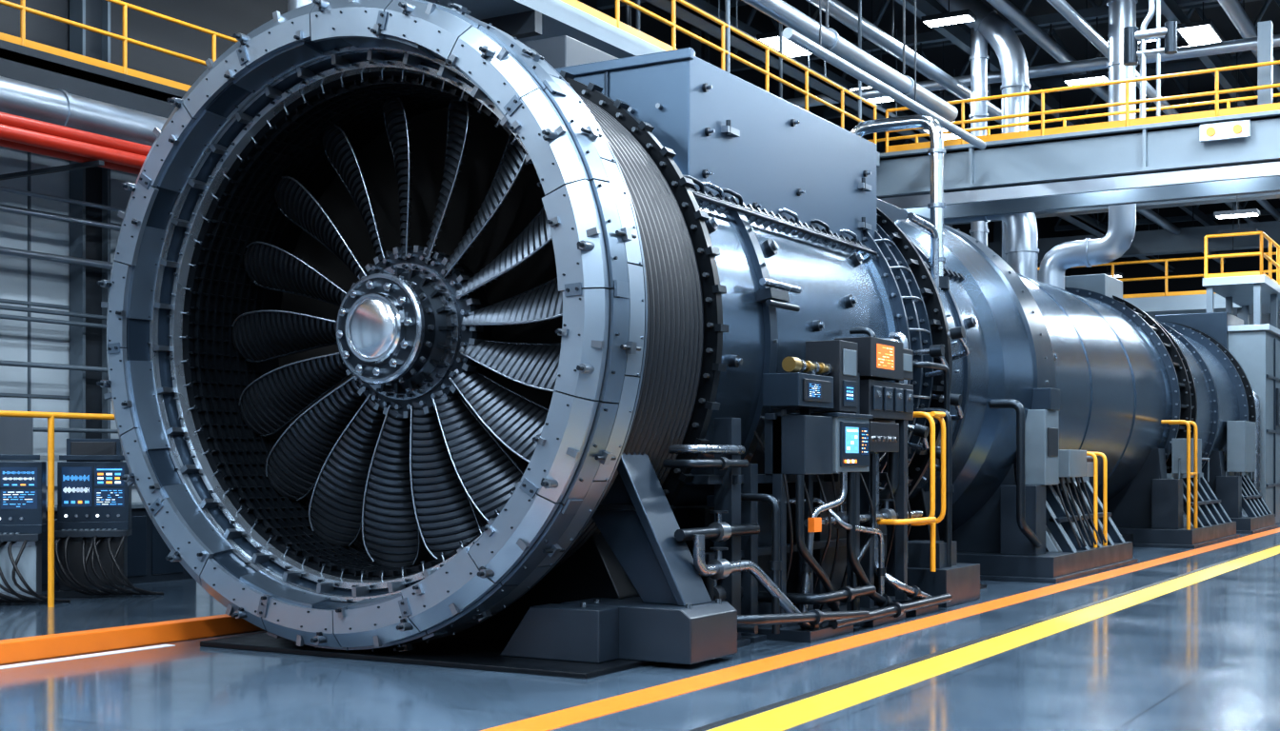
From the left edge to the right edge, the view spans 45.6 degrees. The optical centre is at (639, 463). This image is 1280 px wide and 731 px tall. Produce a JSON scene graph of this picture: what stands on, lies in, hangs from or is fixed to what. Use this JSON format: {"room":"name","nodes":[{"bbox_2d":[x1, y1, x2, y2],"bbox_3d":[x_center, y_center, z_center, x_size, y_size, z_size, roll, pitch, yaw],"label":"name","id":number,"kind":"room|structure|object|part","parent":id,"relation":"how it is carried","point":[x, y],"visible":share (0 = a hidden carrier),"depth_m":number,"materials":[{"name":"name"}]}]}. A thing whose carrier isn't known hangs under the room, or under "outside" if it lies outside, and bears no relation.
{"room":"power station hall","nodes":[
{"label":"power station hall","id":0,"kind":"room"},
{"bbox_2d":[0,111,151,180],"bbox_3d":[-11.273,-3.827,12.550,2.244,0.414,39.080,0,0,30],"label":"pipes","id":1,"kind":"object","parent":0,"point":[89,150],"visible":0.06,"depth_m":18.29,"materials":[{"name":"red metal"}]},
{"bbox_2d":[287,0,312,11],"bbox_3d":[-4.595,-5.100,20.762,0.460,13.400,0.460,0,0,30],"label":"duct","id":2,"kind":"object","parent":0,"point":[291,4],"visible":0.02,"depth_m":20.58,"materials":[{"name":"silver metal"}]},
{"bbox_2d":[0,0,1070,505],"bbox_3d":[-2.337,-5.150,31.027,0.330,13.500,84.000,0,0,30],"label":"wall","id":3,"kind":"structure","parent":0,"point":[24,282],"depth_m":21.13,"materials":[{"name":"grey metal"}]},
{"bbox_2d":[0,186,125,433],"bbox_3d":[-3.350,-1.000,28.127,0.189,5.200,74.030,0,0,30],"label":"conduit","id":4,"kind":"object","parent":3,"relation":"attached to","point":[9,251],"visible":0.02,"depth_m":20.40,"materials":[{"name":"silver metal"}]},
{"bbox_2d":[597,0,644,9],"bbox_3d":[10.053,-10.600,26.095,25.399,1.800,0.240,0,0,30],"label":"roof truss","id":5,"kind":"object","parent":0,"point":[601,4],"depth_m":32.29,"materials":[{"name":"black metal"}]},
{"bbox_2d":[0,522,1279,730],"bbox_3d":[9.000,1.698,24.394,26.600,0.204,84.600,0,0,30],"label":"floor","id":6,"kind":"structure","parent":0,"point":[1204,655],"depth_m":11.35,"materials":[{"name":"grey concrete"}]},
{"bbox_2d":[0,455,70,605],"bbox_3d":[-7.136,0.750,17.338,1.236,1.700,0.803,0,0,-12],"label":"control console","id":7,"kind":"object","parent":6,"relation":"on","point":[23,485],"visible":0.98,"depth_m":17.39,"materials":[{"name":"blue paint"}]},
{"bbox_2d":[0,410,115,607],"bbox_3d":[-6.956,0.513,16.330,0.069,2.175,4.035,0,0,30],"label":"railing","id":8,"kind":"object","parent":6,"relation":"on","point":[50,416],"visible":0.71,"depth_m":16.97,"materials":[{"name":"yellow metal"}]},
{"bbox_2d":[69,0,110,439],"bbox_3d":[-7.666,-5.140,21.284,0.310,13.480,0.600,0,0,30],"label":"steel column","id":9,"kind":"structure","parent":6,"relation":"on","point":[88,346],"depth_m":21.26,"materials":[{"name":"grey metal"}]},
{"bbox_2d":[54,439,163,598],"bbox_3d":[-6.380,0.650,18.360,1.236,1.900,0.803,0,0,-12],"label":"control console","id":10,"kind":"object","parent":6,"relation":"on","point":[94,505],"visible":0.98,"depth_m":18.33,"materials":[{"name":"blue paint"}]},
{"bbox_2d":[0,614,263,664],"bbox_3d":[-8.947,1.515,5.698,0.200,0.170,21.600,0,0,30],"label":"curb","id":11,"kind":"object","parent":6,"relation":"on","point":[61,645],"depth_m":13.12,"materials":[{"name":"orange metal"}]},
{"bbox_2d":[96,0,1279,679],"bbox_3d":[6.834,-5.100,29.049,6.607,13.400,38.356,0,0,30],"label":"turbine","id":12,"kind":"object","parent":6,"relation":"on","point":[436,335],"visible":1,"depth_m":13.81,"materials":[{"name":"silver metal"}]},
{"bbox_3d":[0.311,1.577,16.473,4.000,0.045,9.650,0,0,30],"label":"plate","id":13,"kind":"part","parent":12,"relation":"part of","materials":[{"name":"black metal"}]},
{"bbox_3d":[1.910,0.300,15.740,1.500,2.600,5.900,0,0,30],"label":"instrument rack frame","id":14,"kind":"part","parent":12,"relation":"part of","materials":[{"name":"black metal"}]},
{"bbox_3d":[7.169,-1.160,29.184,5.260,5.260,34.580,0,0,30],"label":"turbine casing","id":15,"kind":"part","parent":12,"relation":"part of","materials":[{"name":"black metal"}]},
{"bbox_3d":[8.325,1.050,31.161,4.000,1.100,11.800,0,0,30],"label":"under frame","id":16,"kind":"part","parent":12,"relation":"part of","materials":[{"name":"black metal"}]},
{"bbox_2d":[690,0,709,62],"bbox_3d":[1.474,-5.140,36.907,0.310,13.480,0.600,0,0,30],"label":"steel column","id":17,"kind":"structure","parent":6,"relation":"on","point":[702,50],"depth_m":36.77,"materials":[{"name":"black metal"}]},
{"bbox_2d":[794,80,810,112],"bbox_3d":[4.504,-5.140,42.086,0.310,13.480,0.600,0,0,30],"label":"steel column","id":18,"kind":"structure","parent":6,"relation":"on","point":[797,94],"depth_m":41.91,"materials":[{"name":"black metal"}]},
{"bbox_2d":[1037,251,1279,324],"bbox_3d":[22.400,-2.348,44.624,22.790,7.895,2.545,0,0,30],"label":"platform","id":19,"kind":"object","parent":6,"relation":"on","point":[1166,303],"visible":0.23,"depth_m":46.80,"materials":[{"name":"metal"}]},
{"bbox_3d":[-13.675,-5.140,11.013,0.310,13.480,0.600,0,0,30],"label":"steel column","id":20,"kind":"structure","parent":6,"relation":"on","visible":0},
{"bbox_2d":[0,0,238,118],"bbox_3d":[-11.668,-5.365,12.909,1.280,1.430,39.360,0,0,30],"label":"walkway","id":21,"kind":"object","parent":20,"relation":"attached to","point":[22,59],"visible":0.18,"depth_m":19.61,"materials":[{"name":"yellow metal"}]},
{"bbox_2d":[0,76,167,146],"bbox_3d":[-11.492,-4.317,12.690,1.725,0.635,39.100,0,0,30],"label":"pipe","id":22,"kind":"object","parent":21,"relation":"hanging from","point":[56,106],"visible":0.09,"depth_m":18.83,"materials":[{"name":"silver metal"}]},
{"bbox_2d":[642,0,1279,272],"bbox_3d":[6.774,-8.750,25.638,19.300,2.100,83.700,0,0,30],"label":"roof","id":23,"kind":"structure","parent":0,"point":[939,80],"depth_m":31.99,"materials":[{"name":"black metal"}]},
{"bbox_2d":[867,0,1279,219],"bbox_3d":[9.533,-7.050,25.206,25.360,5.100,2.460,0,0,30],"label":"elevated walkway","id":24,"kind":"object","parent":23,"relation":"attached to","point":[1229,151],"visible":0.61,"depth_m":25.38,"materials":[{"name":"silver metal"}]},
{"bbox_2d":[943,191,1279,262],"bbox_3d":[20.809,-7.550,44.480,25.300,1.100,12.600,0,0,30],"label":"ceiling beams","id":25,"kind":"structure","parent":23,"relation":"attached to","point":[1190,240],"depth_m":51.82,"materials":[{"name":"black metal"}]},
{"bbox_2d":[730,0,1217,72],"bbox_3d":[13.083,-10.600,31.274,25.399,1.800,0.240,0,0,30],"label":"roof truss","id":26,"kind":"object","parent":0,"point":[1101,11],"depth_m":34.88,"materials":[{"name":"grey metal"}]},
{"bbox_2d":[747,0,1279,133],"bbox_3d":[9.000,-12.000,24.394,26.600,0.200,84.600,0,0,30],"label":"ceiling","id":27,"kind":"structure","parent":0,"point":[1074,42],"depth_m":43.42,"materials":[{"name":"black metal"}]},
{"bbox_2d":[625,0,631,26],"bbox_3d":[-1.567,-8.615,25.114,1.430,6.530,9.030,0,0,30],"label":"steel column","id":28,"kind":"object","parent":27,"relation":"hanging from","point":[628,8],"visible":0.02,"depth_m":27.43,"materials":[{"name":"grey metal"}]},
{"bbox_2d":[424,0,879,167],"bbox_3d":[0.561,-8.440,22.247,1.600,6.880,11.830,0,0,30],"label":"walkway","id":29,"kind":"object","parent":27,"relation":"hanging from","point":[525,20],"visible":0.35,"depth_m":19.18,"materials":[{"name":"yellow metal"}]},
{"bbox_2d":[756,0,812,57],"bbox_3d":[3.021,-10.252,31.600,0.580,3.235,1.580,0,0,30],"label":"lamp","id":30,"kind":"object","parent":27,"relation":"hanging from","point":[790,49],"visible":0.71,"depth_m":31.37,"materials":[{"name":"white plastic"}]},
{"bbox_2d":[847,82,870,90],"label":"lamp","id":31,"kind":"object","parent":27,"relation":"hanging from","point":[853,87],"depth_m":35.10,"materials":[{"name":"white plastic"}]},
{"bbox_2d":[741,0,986,149],"bbox_3d":[2.398,-8.556,20.378,0.778,6.648,12.000,0,0,30],"label":"pipes","id":32,"kind":"object","parent":27,"relation":"hanging from","point":[825,43],"visible":1,"depth_m":21.55,"materials":[{"name":"silver metal"}]},
{"bbox_2d":[867,97,894,103],"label":"lamp","id":33,"kind":"object","parent":27,"relation":"hanging from","point":[885,99],"depth_m":36.22,"materials":[{"name":"white plastic"}]},
{"bbox_2d":[942,40,943,71],"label":"lamp","id":34,"kind":"object","parent":27,"relation":"hanging from","point":[943,41],"depth_m":40.05,"materials":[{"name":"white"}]},
{"bbox_2d":[920,0,976,27],"bbox_3d":[6.172,-10.352,30.451,0.980,3.035,0.480,0,0,30],"label":"lamp","id":35,"kind":"object","parent":27,"relation":"hanging from","point":[966,15],"visible":1,"depth_m":30.34,"materials":[{"name":"white plastic"}]},
{"bbox_2d":[940,127,959,139],"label":"lamp","id":36,"kind":"object","parent":27,"relation":"hanging from","point":[948,136],"depth_m":40.22,"materials":[{"name":"white plastic"}]},
{"bbox_2d":[1062,0,1108,85],"bbox_3d":[10.379,-10.377,35.404,0.980,2.985,0.480,0,0,30],"label":"lamp","id":37,"kind":"object","parent":27,"relation":"hanging from","point":[1102,76],"visible":0.83,"depth_m":35.30,"materials":[{"name":"white plastic"}]},
{"bbox_2d":[1095,272,1122,277],"bbox_3d":[15.982,-9.127,52.170,0.980,5.485,0.480,0,0,30],"label":"lamp","id":38,"kind":"object","parent":27,"relation":"hanging from","point":[1116,274],"visible":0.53,"depth_m":51.88,"materials":[{"name":"white"}]},
{"bbox_2d":[1105,36,1156,42],"bbox_3d":[10.356,-10.377,32.058,0.980,2.985,0.480,0,0,30],"label":"lamp","id":39,"kind":"object","parent":27,"relation":"hanging from","point":[1107,37],"visible":0.1,"depth_m":32.07,"materials":[{"name":"white plastic"}]},
{"bbox_2d":[1177,1,1225,45],"bbox_3d":[11.832,-10.377,32.006,0.680,2.985,2.280,0,0,30],"label":"lamp","id":40,"kind":"object","parent":27,"relation":"hanging from","point":[1204,31],"visible":0.71,"depth_m":31.46,"materials":[{"name":"white plastic"}]},
{"bbox_2d":[1216,201,1248,254],"bbox_3d":[19.687,-9.377,50.581,0.980,4.985,0.480,0,0,30],"label":"lamp","id":41,"kind":"object","parent":27,"relation":"hanging from","point":[1232,202],"visible":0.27,"depth_m":50.54,"materials":[{"name":"black metal"}]},
{"bbox_2d":[1213,195,1259,219],"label":"lamp","id":42,"kind":"object","parent":27,"relation":"hanging from","point":[1236,213],"depth_m":36.73,"materials":[{"name":"white"}]},
{"bbox_2d":[1218,38,1259,234],"bbox_3d":[16.689,-9.127,42.487,0.980,5.485,0.480,0,0,30],"label":"lamp","id":43,"kind":"object","parent":27,"relation":"hanging from","point":[1238,230],"visible":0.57,"depth_m":42.35,"materials":[{"name":"black metal"}]},
{"bbox_2d":[822,0,1279,119],"bbox_3d":[16.113,-10.600,36.452,25.399,1.800,0.240,0,0,30],"label":"roof truss","id":44,"kind":"object","parent":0,"point":[828,114],"depth_m":39.09,"materials":[{"name":"grey metal"}]},
{"bbox_2d":[902,49,1279,144],"bbox_3d":[19.143,-10.600,41.631,25.399,1.800,0.240,0,0,30],"label":"roof truss","id":45,"kind":"object","parent":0,"point":[1243,71],"depth_m":43.74,"materials":[{"name":"grey metal"}]},
{"bbox_2d":[969,98,1279,134],"bbox_3d":[22.173,-10.600,46.810,25.399,1.800,0.240,0,0,30],"label":"roof truss","id":46,"kind":"object","parent":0,"point":[1233,105],"depth_m":49.94,"materials":[{"name":"grey metal"}]},
{"bbox_2d":[1054,198,1279,231],"bbox_3d":[28.233,-10.600,57.168,25.399,1.800,0.240,0,0,30],"label":"roof truss","id":47,"kind":"object","parent":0,"point":[1142,221],"depth_m":61.58,"materials":[{"name":"black metal"}]},
{"bbox_2d":[1070,198,1279,329],"bbox_3d":[30.255,-5.150,60.723,26.000,13.500,0.420,0,0,30],"label":"wall","id":48,"kind":"structure","parent":0,"point":[1250,263],"depth_m":64.80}
]}

